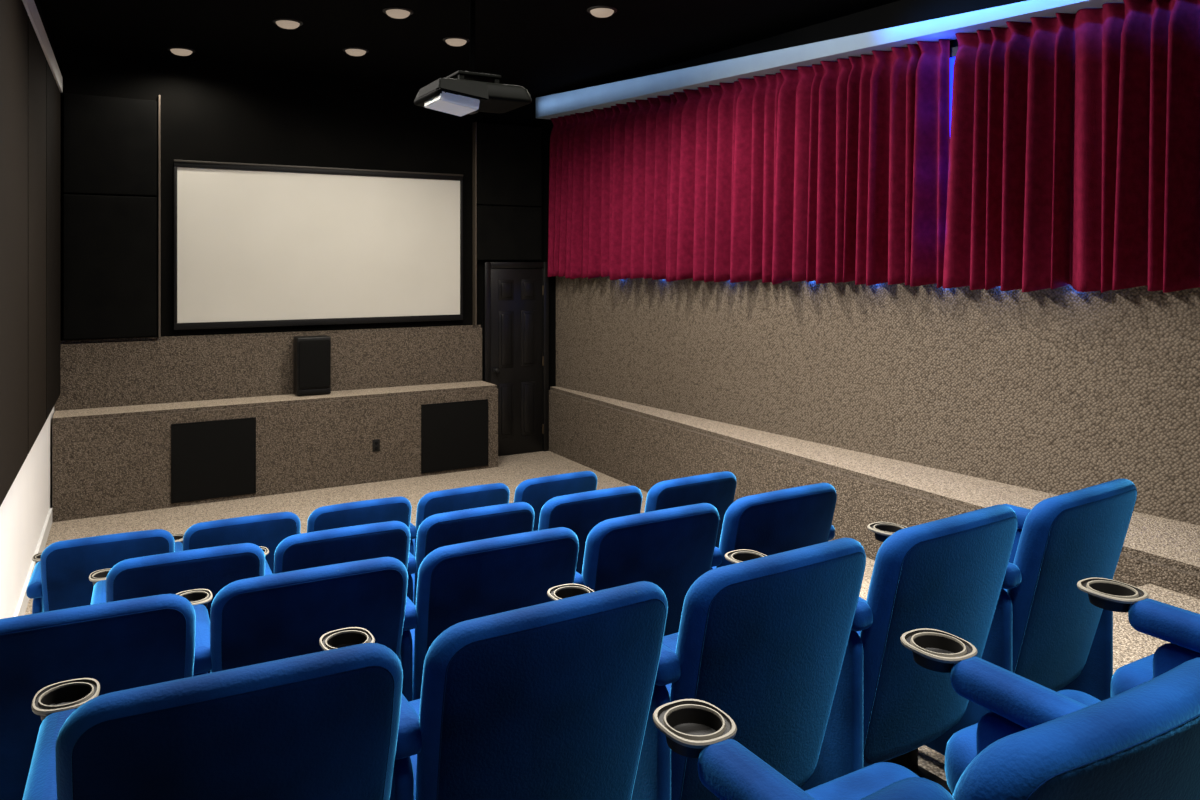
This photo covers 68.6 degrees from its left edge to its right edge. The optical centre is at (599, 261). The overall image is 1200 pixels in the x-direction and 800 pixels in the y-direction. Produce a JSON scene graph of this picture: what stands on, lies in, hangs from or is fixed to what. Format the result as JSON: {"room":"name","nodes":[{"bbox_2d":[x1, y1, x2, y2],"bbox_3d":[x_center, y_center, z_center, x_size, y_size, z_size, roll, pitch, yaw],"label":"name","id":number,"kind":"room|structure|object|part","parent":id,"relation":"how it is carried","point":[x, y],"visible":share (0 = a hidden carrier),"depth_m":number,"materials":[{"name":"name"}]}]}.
{"room":"auditorium","nodes":[
{"label":"auditorium","id":0,"kind":"room"},
{"bbox_2d":[0,0,54,618],"bbox_3d":[-2.139,0.180,2.580,0.497,4.020,11.000,0,0,-30],"label":"wall","id":1,"kind":"structure","parent":0,"point":[24,510],"depth_m":5.38,"materials":[{"name":"white paint"}]},
{"bbox_2d":[0,0,27,505],"bbox_3d":[-2.979,-0.158,4.426,0.046,2.555,1.441,0,0,-28],"label":"wall panel","id":2,"kind":"object","parent":1,"relation":"attached to","point":[13,13],"visible":1,"depth_m":4.41,"materials":[{"name":"brown fabric"}]},
{"bbox_2d":[14,508,51,616],"bbox_3d":[-3.620,2.030,5.591,0.018,0.120,3.302,0,0,-28],"label":"baseboard","id":3,"kind":"structure","parent":1,"relation":"attached to","point":[23,602],"depth_m":5.75,"materials":[{"name":"white paint"}]},
{"bbox_2d":[28,16,45,453],"bbox_3d":[-3.616,-0.158,5.622,0.046,2.555,1.231,0,0,-28],"label":"wall panel","id":4,"kind":"object","parent":1,"relation":"attached to","point":[36,56],"visible":0.6,"depth_m":5.53,"materials":[{"name":"brown fabric"}]},
{"bbox_2d":[22,0,62,92],"bbox_3d":[-2.774,-1.505,4.048,0.060,0.130,7.784,0,0,-28],"label":"trim","id":5,"kind":"structure","parent":1,"relation":"attached to","point":[30,6],"depth_m":5.87,"materials":[{"name":"white paint"}]},
{"bbox_2d":[46,59,60,419],"bbox_3d":[-4.242,-0.158,6.797,0.046,2.555,1.391,0,0,-28],"label":"wall panel","id":6,"kind":"object","parent":1,"relation":"attached to","point":[53,95],"visible":0.58,"depth_m":6.66,"materials":[{"name":"brown fabric"}]},
{"bbox_2d":[55,47,555,389],"bbox_3d":[-2.179,0.180,8.998,6.900,4.020,0.200,0,0,-30],"label":"wall","id":7,"kind":"structure","parent":0,"point":[214,112],"depth_m":8.46,"materials":[{"name":"black paint"}]},
{"bbox_2d":[63,194,156,339],"bbox_3d":[-4.253,0.043,7.654,0.713,1.235,0.080,0,0,-30],"label":"acoustic panel","id":8,"kind":"object","parent":7,"relation":"attached to","point":[110,242],"visible":1,"depth_m":7.61,"materials":[{"name":"black fabric"}]},
{"bbox_2d":[63,93,156,195],"bbox_3d":[-4.253,-1.008,7.654,0.713,0.845,0.080,0,0,-30],"label":"acoustic panel","id":9,"kind":"object","parent":7,"relation":"attached to","point":[110,143],"visible":1,"depth_m":7.61,"materials":[{"name":"black fabric"}]},
{"bbox_2d":[158,95,160,337],"bbox_3d":[-3.925,-0.405,7.834,0.018,2.150,0.100,0,0,-30],"label":"trim","id":10,"kind":"structure","parent":7,"relation":"attached to","point":[159,96],"depth_m":7.79,"materials":[{"name":"brown"}]},
{"bbox_2d":[173,160,462,329],"bbox_3d":[-2.639,-0.154,8.584,2.740,1.528,0.058,0,0,-30],"label":"projection screen","id":11,"kind":"object","parent":7,"relation":"attached to","point":[255,245],"visible":1,"depth_m":8.49,"materials":[{"name":"white fabric"}]},
{"bbox_3d":[-2.628,-0.909,8.564,2.740,0.018,0.012,0,0,-30],"label":"rail","id":12,"kind":"part","parent":11,"relation":"part of","materials":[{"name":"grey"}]},
{"bbox_2d":[473,122,476,325],"bbox_3d":[-1.327,-0.405,9.315,0.015,2.150,0.090,0,0,-30],"label":"trim","id":13,"kind":"structure","parent":7,"relation":"attached to","point":[474,123],"depth_m":9.28,"materials":[{"name":"brown"}]},
{"bbox_2d":[483,262,548,455],"bbox_3d":[-0.891,1.045,9.540,0.755,2.090,0.130,0,0,-30],"label":"door","id":14,"kind":"structure","parent":7,"relation":"in","point":[515,294],"depth_m":9.56,"materials":[{"name":"black paint"}]},
{"bbox_3d":[-1.103,1.160,9.393,0.060,0.060,0.084,0,0,-30],"label":"knob","id":15,"kind":"part","parent":14,"relation":"part of","materials":[{"name":"black plastic"}]},
{"bbox_2d":[38,0,898,96],"bbox_3d":[0.562,-1.880,4.172,6.900,0.100,11.500,0,0,-30],"label":"ceiling","id":16,"kind":"structure","parent":0,"point":[542,47],"depth_m":7.02,"materials":[{"name":"black paint"}]},
{"bbox_2d":[167,47,194,55],"bbox_3d":[-3.609,-1.806,7.588,0.220,0.046,0.220,0,0,-30],"label":"ceiling light","id":17,"kind":"object","parent":16,"relation":"attached to","point":[181,51],"visible":1,"depth_m":7.53,"materials":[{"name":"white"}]},
{"bbox_2d":[272,18,302,28],"bbox_3d":[-2.380,-1.806,6.710,0.220,0.046,0.220,0,0,-30],"label":"ceiling light","id":18,"kind":"object","parent":16,"relation":"attached to","point":[286,23],"visible":1,"depth_m":6.66,"materials":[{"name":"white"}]},
{"bbox_2d":[343,47,368,55],"bbox_3d":[-2.109,-1.806,7.600,0.220,0.046,0.220,0,0,-30],"label":"ceiling light","id":19,"kind":"object","parent":16,"relation":"attached to","point":[353,51],"visible":1,"depth_m":7.54,"materials":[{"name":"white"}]},
{"bbox_2d":[383,7,412,18],"bbox_3d":[-1.473,-1.806,6.420,0.220,0.046,0.220,0,0,-30],"label":"ceiling light","id":20,"kind":"object","parent":16,"relation":"attached to","point":[394,12],"visible":1,"depth_m":6.37,"materials":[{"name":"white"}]},
{"bbox_2d":[443,37,469,45],"bbox_3d":[-1.186,-1.806,7.250,0.220,0.046,0.220,0,0,-30],"label":"ceiling light","id":21,"kind":"object","parent":16,"relation":"attached to","point":[453,41],"visible":1,"depth_m":7.19,"materials":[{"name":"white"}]},
{"bbox_2d":[414,0,531,116],"bbox_3d":[-0.626,-1.271,4.301,0.490,1.115,0.441,0,0,-30],"label":"projector","id":22,"kind":"object","parent":16,"relation":"hanging from","point":[460,93],"visible":1,"depth_m":4.18,"materials":[{"name":"black plastic"}]},
{"bbox_3d":[-0.703,-0.749,4.173,0.190,0.071,0.248,0,0,-30],"label":"panel","id":23,"kind":"part","parent":22,"relation":"part of","materials":[{"name":"white plastic"}]},
{"bbox_3d":[-0.622,-0.875,4.293,0.220,0.060,0.200,0,0,-30],"label":"mount plate","id":24,"kind":"part","parent":22,"relation":"part of","materials":[{"name":"black metal"}]},
{"bbox_2d":[587,6,616,17],"bbox_3d":[0.015,-1.806,6.391,0.220,0.046,0.220,0,0,-30],"label":"ceiling light","id":25,"kind":"object","parent":16,"relation":"attached to","point":[597,11],"visible":1,"depth_m":6.34,"materials":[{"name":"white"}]},
{"bbox_2d":[25,451,1199,780],"bbox_3d":[-0.174,1.792,3.869,5.120,0.795,11.300,0,0,-30],"label":"floor","id":26,"kind":"structure","parent":0,"point":[1130,645],"depth_m":7.43,"materials":[{"name":"carpet"}]},
{"bbox_2d":[0,594,195,799],"bbox_3d":[-1.434,1.275,2.372,0.606,0.870,0.632,0,0,-27],"label":"seat","id":27,"kind":"object","parent":26,"relation":"on","point":[142,641],"visible":0.38,"depth_m":2.13,"materials":[{"name":"blue fabric"}]},
{"bbox_2d":[26,529,174,613],"bbox_3d":[-2.357,1.655,4.169,0.606,0.870,0.632,0,0,-27],"label":"seat","id":28,"kind":"object","parent":26,"relation":"on","point":[59,579],"visible":0.4,"depth_m":3.89,"materials":[{"name":"blue fabric"}]},
{"bbox_3d":[-2.568,1.734,4.042,0.078,0.633,0.384,0,0,-27],"label":"armrest","id":29,"kind":"part","parent":28,"relation":"part of","materials":[{"name":"blue fabric"}]},
{"bbox_2d":[89,543,264,672],"bbox_3d":[-1.651,1.480,3.422,0.606,0.870,0.632,0,0,-27],"label":"seat","id":30,"kind":"object","parent":26,"relation":"on","point":[212,569],"visible":0.31,"depth_m":3.17,"materials":[{"name":"blue fabric"}]},
{"bbox_3d":[-1.862,1.558,3.295,0.078,0.633,0.384,0,0,-27],"label":"armrest","id":31,"kind":"part","parent":30,"relation":"part of","materials":[{"name":"blue fabric"}]},
{"bbox_2d":[22,643,402,799],"bbox_3d":[-0.732,1.088,1.649,0.606,0.870,0.632,0,0,-27],"label":"seat","id":32,"kind":"object","parent":26,"relation":"on","point":[323,725],"visible":1,"depth_m":1.41,"materials":[{"name":"blue fabric"}]},
{"bbox_3d":[-0.943,1.167,1.522,0.078,0.633,0.384,0,0,-27],"label":"armrest","id":33,"kind":"part","parent":32,"relation":"part of","materials":[{"name":"blue fabric"}]},
{"bbox_2d":[172,512,300,573],"bbox_3d":[-1.869,1.655,4.446,0.606,0.870,0.632,0,0,-28],"label":"seat","id":34,"kind":"object","parent":26,"relation":"on","point":[264,530],"visible":0.22,"depth_m":4.21,"materials":[{"name":"blue fabric"}]},
{"bbox_3d":[-2.078,1.734,4.315,0.078,0.633,0.384,0,0,-28],"label":"armrest","id":35,"kind":"part","parent":34,"relation":"part of","materials":[{"name":"blue fabric"}]},
{"bbox_2d":[52,325,497,521],"bbox_3d":[-2.838,1.380,8.230,3.864,1.420,0.476,0,0,-30],"label":"wall","id":36,"kind":"structure","parent":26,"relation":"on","point":[117,405],"depth_m":8.02,"materials":[{"name":"carpet"}]},
{"bbox_2d":[171,417,255,503],"bbox_3d":[-3.354,1.718,7.655,0.680,0.675,0.013,0,0,-30],"label":"speaker grille","id":37,"kind":"object","parent":36,"relation":"attached to","point":[217,458],"visible":1,"depth_m":7.65,"materials":[{"name":"black fabric"}]},
{"bbox_2d":[294,335,330,395],"bbox_3d":[-2.732,0.983,8.361,0.310,0.550,0.221,0,0,-30],"label":"speaker","id":38,"kind":"object","parent":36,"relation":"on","point":[312,354],"visible":1,"depth_m":8.27},
{"bbox_2d":[299,339,329,388],"bbox_3d":[-2.685,0.958,8.280,0.285,0.450,0.034,0,0,-30],"label":"grille","id":39,"kind":"object","parent":38,"relation":"attached to","point":[314,354],"depth_m":8.26,"materials":[{"name":"black fabric"}]},
{"bbox_3d":[-2.690,1.218,8.288,0.284,0.040,0.014,0,0,-30],"label":"badge plate","id":40,"kind":"part","parent":38,"relation":"part of","materials":[{"name":"black"}]},
{"bbox_2d":[373,439,379,451],"bbox_3d":[-2.124,1.742,8.354,0.070,0.115,0.012,0,0,-30],"label":"wall outlet","id":41,"kind":"object","parent":36,"relation":"attached to","point":[376,443],"visible":1,"depth_m":8.35,"materials":[{"name":"black plastic"}]},
{"bbox_2d":[421,399,487,472],"bbox_3d":[-1.437,1.725,8.744,0.700,0.670,0.013,0,0,-30],"label":"speaker grille","id":42,"kind":"object","parent":36,"relation":"attached to","point":[454,435],"visible":1,"depth_m":8.73,"materials":[{"name":"black fabric"}]},
{"bbox_2d":[177,557,407,675],"bbox_3d":[-0.944,1.275,2.650,0.606,0.870,0.632,0,0,-28],"label":"seat","id":43,"kind":"object","parent":26,"relation":"on","point":[266,618],"visible":0.38,"depth_m":2.39,"materials":[{"name":"blue fabric"}]},
{"bbox_3d":[-1.152,1.353,2.519,0.078,0.633,0.384,0,0,-28],"label":"armrest","id":44,"kind":"part","parent":43,"relation":"part of","materials":[{"name":"blue fabric"}]},
{"bbox_2d":[259,521,409,574],"bbox_3d":[-1.163,1.480,3.699,0.606,0.870,0.632,0,0,-28],"label":"seat","id":45,"kind":"object","parent":26,"relation":"on","point":[390,538],"visible":0.13,"depth_m":3.44,"materials":[{"name":"blue fabric"}]},
{"bbox_3d":[-1.371,1.558,3.569,0.078,0.633,0.384,0,0,-28],"label":"armrest","id":46,"kind":"part","parent":45,"relation":"part of","materials":[{"name":"blue fabric"}]},
{"bbox_2d":[300,496,411,533],"bbox_3d":[-1.381,1.655,4.723,0.606,0.870,0.632,0,0,-29],"label":"seat","id":47,"kind":"object","parent":26,"relation":"on","point":[399,508],"visible":0.14,"depth_m":4.46,"materials":[{"name":"blue fabric"}]},
{"bbox_2d":[409,483,509,556],"bbox_3d":[-0.892,1.655,4.999,0.606,0.870,0.632,0,0,-30],"label":"seat","id":48,"kind":"object","parent":26,"relation":"on","point":[443,501],"visible":0.14,"depth_m":4.72,"materials":[{"name":"blue fabric"}]},
{"bbox_3d":[-1.096,1.734,4.862,0.078,0.633,0.384,0,0,-30],"label":"armrest","id":49,"kind":"part","parent":48,"relation":"part of","materials":[{"name":"blue fabric"}]},
{"bbox_2d":[407,502,534,605],"bbox_3d":[-0.674,1.480,3.976,0.606,0.870,0.632,0,0,-29],"label":"seat","id":50,"kind":"object","parent":26,"relation":"on","point":[436,531],"visible":0.15,"depth_m":3.70,"materials":[{"name":"blue fabric"}]},
{"bbox_3d":[-0.881,1.558,3.842,0.078,0.633,0.384,0,0,-29],"label":"armrest","id":51,"kind":"part","parent":50,"relation":"part of","materials":[{"name":"blue fabric"}]},
{"bbox_2d":[411,573,414,602],"bbox_3d":[-0.681,1.537,4.065,0.460,0.184,0.470,0,0,-29],"label":"seat cushion","id":52,"kind":"object","parent":50,"relation":"on","point":[413,575],"depth_m":4.03,"materials":[{"name":"blue fabric"}]},
{"bbox_2d":[399,527,578,701],"bbox_3d":[-0.454,1.275,2.927,0.606,0.870,0.632,0,0,-29],"label":"seat","id":53,"kind":"object","parent":26,"relation":"on","point":[456,583],"visible":0.38,"depth_m":2.65,"materials":[{"name":"blue fabric"}]},
{"bbox_3d":[-0.660,1.353,2.793,0.078,0.633,0.384,0,0,-29],"label":"armrest","id":54,"kind":"part","parent":53,"relation":"part of","materials":[{"name":"blue fabric"}]},
{"bbox_2d":[410,629,414,663],"bbox_3d":[-0.460,1.332,3.017,0.460,0.184,0.470,0,0,-29],"label":"seat cushion","id":55,"kind":"object","parent":53,"relation":"on","point":[412,631],"depth_m":2.96,"materials":[{"name":"blue fabric"}]},
{"bbox_2d":[319,581,667,799],"bbox_3d":[-0.246,1.088,1.922,0.606,0.870,0.632,0,0,-31],"label":"seat","id":56,"kind":"object","parent":26,"relation":"on","point":[551,700],"visible":0.77,"depth_m":1.68,"materials":[{"name":"blue fabric"}]},
{"bbox_3d":[-0.448,1.167,1.781,0.078,0.633,0.384,0,0,-31],"label":"armrest","id":57,"kind":"part","parent":56,"relation":"part of","materials":[{"name":"blue fabric"}]},
{"bbox_2d":[409,699,419,799],"bbox_3d":[-0.255,1.145,2.011,0.460,0.184,0.470,0,0,-31],"label":"seat cushion","id":58,"kind":"object","parent":56,"relation":"on","point":[415,704],"depth_m":1.92,"materials":[{"name":"blue fabric"}]},
{"bbox_2d":[514,471,596,530],"bbox_3d":[-0.371,1.655,5.296,0.682,0.870,0.632,0,0,-31],"label":"seat","id":59,"kind":"object","parent":26,"relation":"on","point":[536,492],"visible":0.23,"depth_m":5.00,"materials":[{"name":"blue fabric"}]},
{"bbox_2d":[538,486,641,574],"bbox_3d":[-0.186,1.480,4.253,0.606,0.870,0.632,0,0,-30],"label":"seat","id":60,"kind":"object","parent":26,"relation":"on","point":[581,512],"visible":0.14,"depth_m":3.99,"materials":[{"name":"blue fabric"}]},
{"bbox_2d":[574,503,718,635],"bbox_3d":[0.036,1.275,3.205,0.606,0.870,0.632,0,0,-30],"label":"seat","id":61,"kind":"object","parent":26,"relation":"on","point":[670,549],"visible":0.2,"depth_m":2.96,"materials":[{"name":"blue fabric"}]},
{"bbox_3d":[-0.168,1.353,3.067,0.078,0.633,0.384,0,0,-30],"label":"armrest","id":62,"kind":"part","parent":61,"relation":"part of","materials":[{"name":"blue fabric"}]},
{"bbox_2d":[644,471,736,547],"bbox_3d":[0.335,1.480,4.549,0.682,0.870,0.632,0,0,-31],"label":"seat","id":63,"kind":"object","parent":26,"relation":"on","point":[717,489],"visible":0.24,"depth_m":4.28,"materials":[{"name":"blue fabric"}]},
{"bbox_2d":[547,538,865,799],"bbox_3d":[0.254,1.088,2.205,0.606,0.870,0.632,0,0,-32],"label":"seat","id":64,"kind":"object","parent":26,"relation":"on","point":[763,641],"visible":0.62,"depth_m":1.97,"materials":[{"name":"blue fabric"}]},
{"bbox_3d":[0.055,1.167,2.060,0.078,0.633,0.384,0,0,-32],"label":"armrest","id":65,"kind":"part","parent":64,"relation":"part of","materials":[{"name":"blue fabric"}]},
{"bbox_2d":[662,632,677,694],"bbox_3d":[0.243,1.145,2.294,0.460,0.184,0.470,0,0,-32],"label":"seat cushion","id":66,"kind":"object","parent":64,"relation":"on","point":[670,641],"depth_m":2.44,"materials":[{"name":"blue fabric"}]},
{"bbox_3d":[0.386,0.993,2.066,0.530,0.680,0.254,0,0,-32],"label":"backrest","id":67,"kind":"part","parent":64,"relation":"part of","materials":[{"name":"blue fabric"}]},
{"bbox_2d":[710,483,836,569],"bbox_3d":[0.559,1.275,3.502,0.682,0.870,0.632,0,0,-31],"label":"seat","id":68,"kind":"object","parent":26,"relation":"on","point":[774,522],"visible":0.37,"depth_m":3.21,"materials":[{"name":"blue fabric"}]},
{"bbox_3d":[0.325,1.353,3.341,0.078,0.633,0.384,0,0,-31],"label":"armrest","id":69,"kind":"part","parent":68,"relation":"part of","materials":[{"name":"blue fabric"}]},
{"bbox_3d":[0.811,1.353,3.634,0.078,0.633,0.384,0,0,-31],"label":"armrest","id":70,"kind":"part","parent":68,"relation":"part of","materials":[{"name":"blue fabric"}]},
{"bbox_2d":[725,505,1017,795],"bbox_3d":[0.754,1.088,2.488,0.606,0.870,0.632,0,0,-33],"label":"seat","id":71,"kind":"object","parent":26,"relation":"on","point":[947,574],"visible":0.59,"depth_m":2.24,"materials":[{"name":"blue fabric"}]},
{"bbox_3d":[0.557,1.167,2.340,0.078,0.633,0.384,0,0,-33],"label":"armrest","id":72,"kind":"part","parent":71,"relation":"part of","materials":[{"name":"blue fabric"}]},
{"bbox_2d":[856,597,865,634],"bbox_3d":[0.741,1.145,2.577,0.460,0.184,0.470,0,0,-33],"label":"seat cushion","id":73,"kind":"object","parent":71,"relation":"on","point":[860,598],"depth_m":2.77,"materials":[{"name":"blue fabric"}]},
{"bbox_3d":[0.889,0.993,2.351,0.530,0.680,0.254,0,0,-33],"label":"backrest","id":74,"kind":"part","parent":71,"relation":"part of","materials":[{"name":"blue fabric"}]},
{"bbox_2d":[860,777,954,799],"bbox_3d":[-0.007,0.960,1.014,0.606,0.870,0.634,0,0,-30],"label":"seat","id":75,"kind":"object","parent":26,"relation":"on","point":[912,788],"visible":1,"depth_m":0.89,"materials":[{"name":"blue fabric"}]},
{"bbox_2d":[653,658,1199,799],"bbox_3d":[0.486,0.960,1.294,0.606,0.870,0.634,0,0,-30],"label":"seat","id":76,"kind":"object","parent":26,"relation":"on","point":[1141,742],"visible":0.97,"depth_m":1.04,"materials":[{"name":"blue fabric"}]},
{"bbox_3d":[0.274,1.038,1.170,0.078,0.633,0.414,0,0,-30],"label":"armrest","id":77,"kind":"part","parent":76,"relation":"part of","materials":[{"name":"blue fabric"}]},
{"bbox_2d":[805,762,918,799],"bbox_3d":[0.479,1.017,1.382,0.460,0.184,0.470,0,0,-30],"label":"seat cushion","id":78,"kind":"object","parent":76,"relation":"on","point":[856,785],"depth_m":1.57,"materials":[{"name":"blue fabric"}]},
{"bbox_3d":[0.613,0.865,1.148,0.530,0.680,0.254,0,0,-30],"label":"backrest","id":79,"kind":"part","parent":76,"relation":"part of","materials":[{"name":"blue fabric"}]},
{"bbox_2d":[900,628,1100,794],"bbox_3d":[0.979,0.960,1.574,0.606,0.870,0.634,0,0,-30],"label":"seat","id":80,"kind":"object","parent":26,"relation":"on","point":[1016,703],"visible":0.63,"depth_m":1.57,"materials":[{"name":"blue fabric"}]},
{"bbox_3d":[0.767,1.038,1.450,0.078,0.633,0.414,0,0,-30],"label":"armrest","id":81,"kind":"part","parent":80,"relation":"part of","materials":[{"name":"blue fabric"}]},
{"bbox_2d":[945,689,1100,794],"bbox_3d":[0.972,1.017,1.662,0.460,0.184,0.470,0,0,-30],"label":"seat cushion","id":82,"kind":"object","parent":80,"relation":"on","point":[961,748],"depth_m":1.72,"materials":[{"name":"blue fabric"}]},
{"bbox_2d":[867,479,1136,755],"bbox_3d":[1.278,1.088,2.787,0.663,0.870,0.632,0,0,-34],"label":"seat","id":83,"kind":"object","parent":26,"relation":"on","point":[1045,630],"visible":0.54,"depth_m":2.53,"materials":[{"name":"blue fabric"}]},
{"bbox_3d":[1.060,1.167,2.619,0.078,0.633,0.384,0,0,-34],"label":"armrest","id":84,"kind":"part","parent":83,"relation":"part of","materials":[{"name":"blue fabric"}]},
{"bbox_3d":[1.522,1.167,2.948,0.078,0.633,0.410,0,0,-34],"label":"armrest","id":85,"kind":"part","parent":83,"relation":"part of","materials":[{"name":"blue fabric"}]},
{"bbox_3d":[1.391,0.993,2.636,0.530,0.680,0.254,0,0,-34],"label":"backrest","id":86,"kind":"part","parent":83,"relation":"part of","materials":[{"name":"blue fabric"}]},
{"bbox_2d":[1077,577,1199,696],"bbox_3d":[1.472,0.960,1.854,0.606,0.870,0.634,0,0,-30],"label":"seat","id":87,"kind":"object","parent":26,"relation":"on","point":[1180,627],"visible":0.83,"depth_m":1.86,"materials":[{"name":"blue fabric"}]},
{"bbox_2d":[1110,654,1153,696],"bbox_3d":[1.465,1.017,1.942,0.460,0.184,0.470,0,0,-30],"label":"seat cushion","id":88,"kind":"object","parent":87,"relation":"on","point":[1133,674],"depth_m":2.01,"materials":[{"name":"blue fabric"}]},
{"bbox_3d":[1.260,1.038,1.730,0.078,0.633,0.414,0,0,-30],"label":"armrest","id":89,"kind":"part","parent":87,"relation":"part of","materials":[{"name":"blue fabric"}]},
{"bbox_2d":[549,0,1199,598],"bbox_3d":[2.857,0.180,5.418,1.680,4.020,11.000,0,0,-30],"label":"wall","id":90,"kind":"structure","parent":0,"point":[922,404],"depth_m":6.06,"materials":[{"name":"carpet"}]},
{"bbox_2d":[536,0,1123,119],"bbox_3d":[1.766,-1.599,6.397,0.257,0.421,8.243,0,0,-35],"label":"curtain valance","id":91,"kind":"object","parent":90,"relation":"attached to","point":[583,100],"visible":0.82,"depth_m":6.59,"materials":[{"name":"paint"}]},
{"bbox_2d":[548,39,949,287],"bbox_3d":[0.815,-0.699,7.730,0.201,1.766,4.889,0,0,-35],"label":"curtain","id":92,"kind":"object","parent":91,"relation":"hanging from","point":[831,171],"visible":1,"depth_m":7.04,"materials":[{"name":"red fabric"}]},
{"bbox_2d":[943,0,1199,292],"bbox_3d":[3.083,-0.642,4.498,0.207,1.643,3.010,0,0,-35],"label":"curtain","id":93,"kind":"object","parent":91,"relation":"hanging from","point":[1074,151],"visible":1,"depth_m":5.01,"materials":[{"name":"red fabric"}]},
{"bbox_2d":[950,46,957,127],"bbox_3d":[1.775,-0.690,6.586,0.030,1.440,5.729,0,0,-35],"label":"window","id":94,"kind":"structure","parent":90,"relation":"in","point":[953,51],"depth_m":5.82,"materials":[{"name":"blue"}]},
{"bbox_3d":[1.783,-0.685,6.591,0.010,1.330,5.607,0,0,-35],"label":"pane","id":95,"kind":"part","parent":94,"relation":"part of","materials":[{"name":"blue"}]}
]}

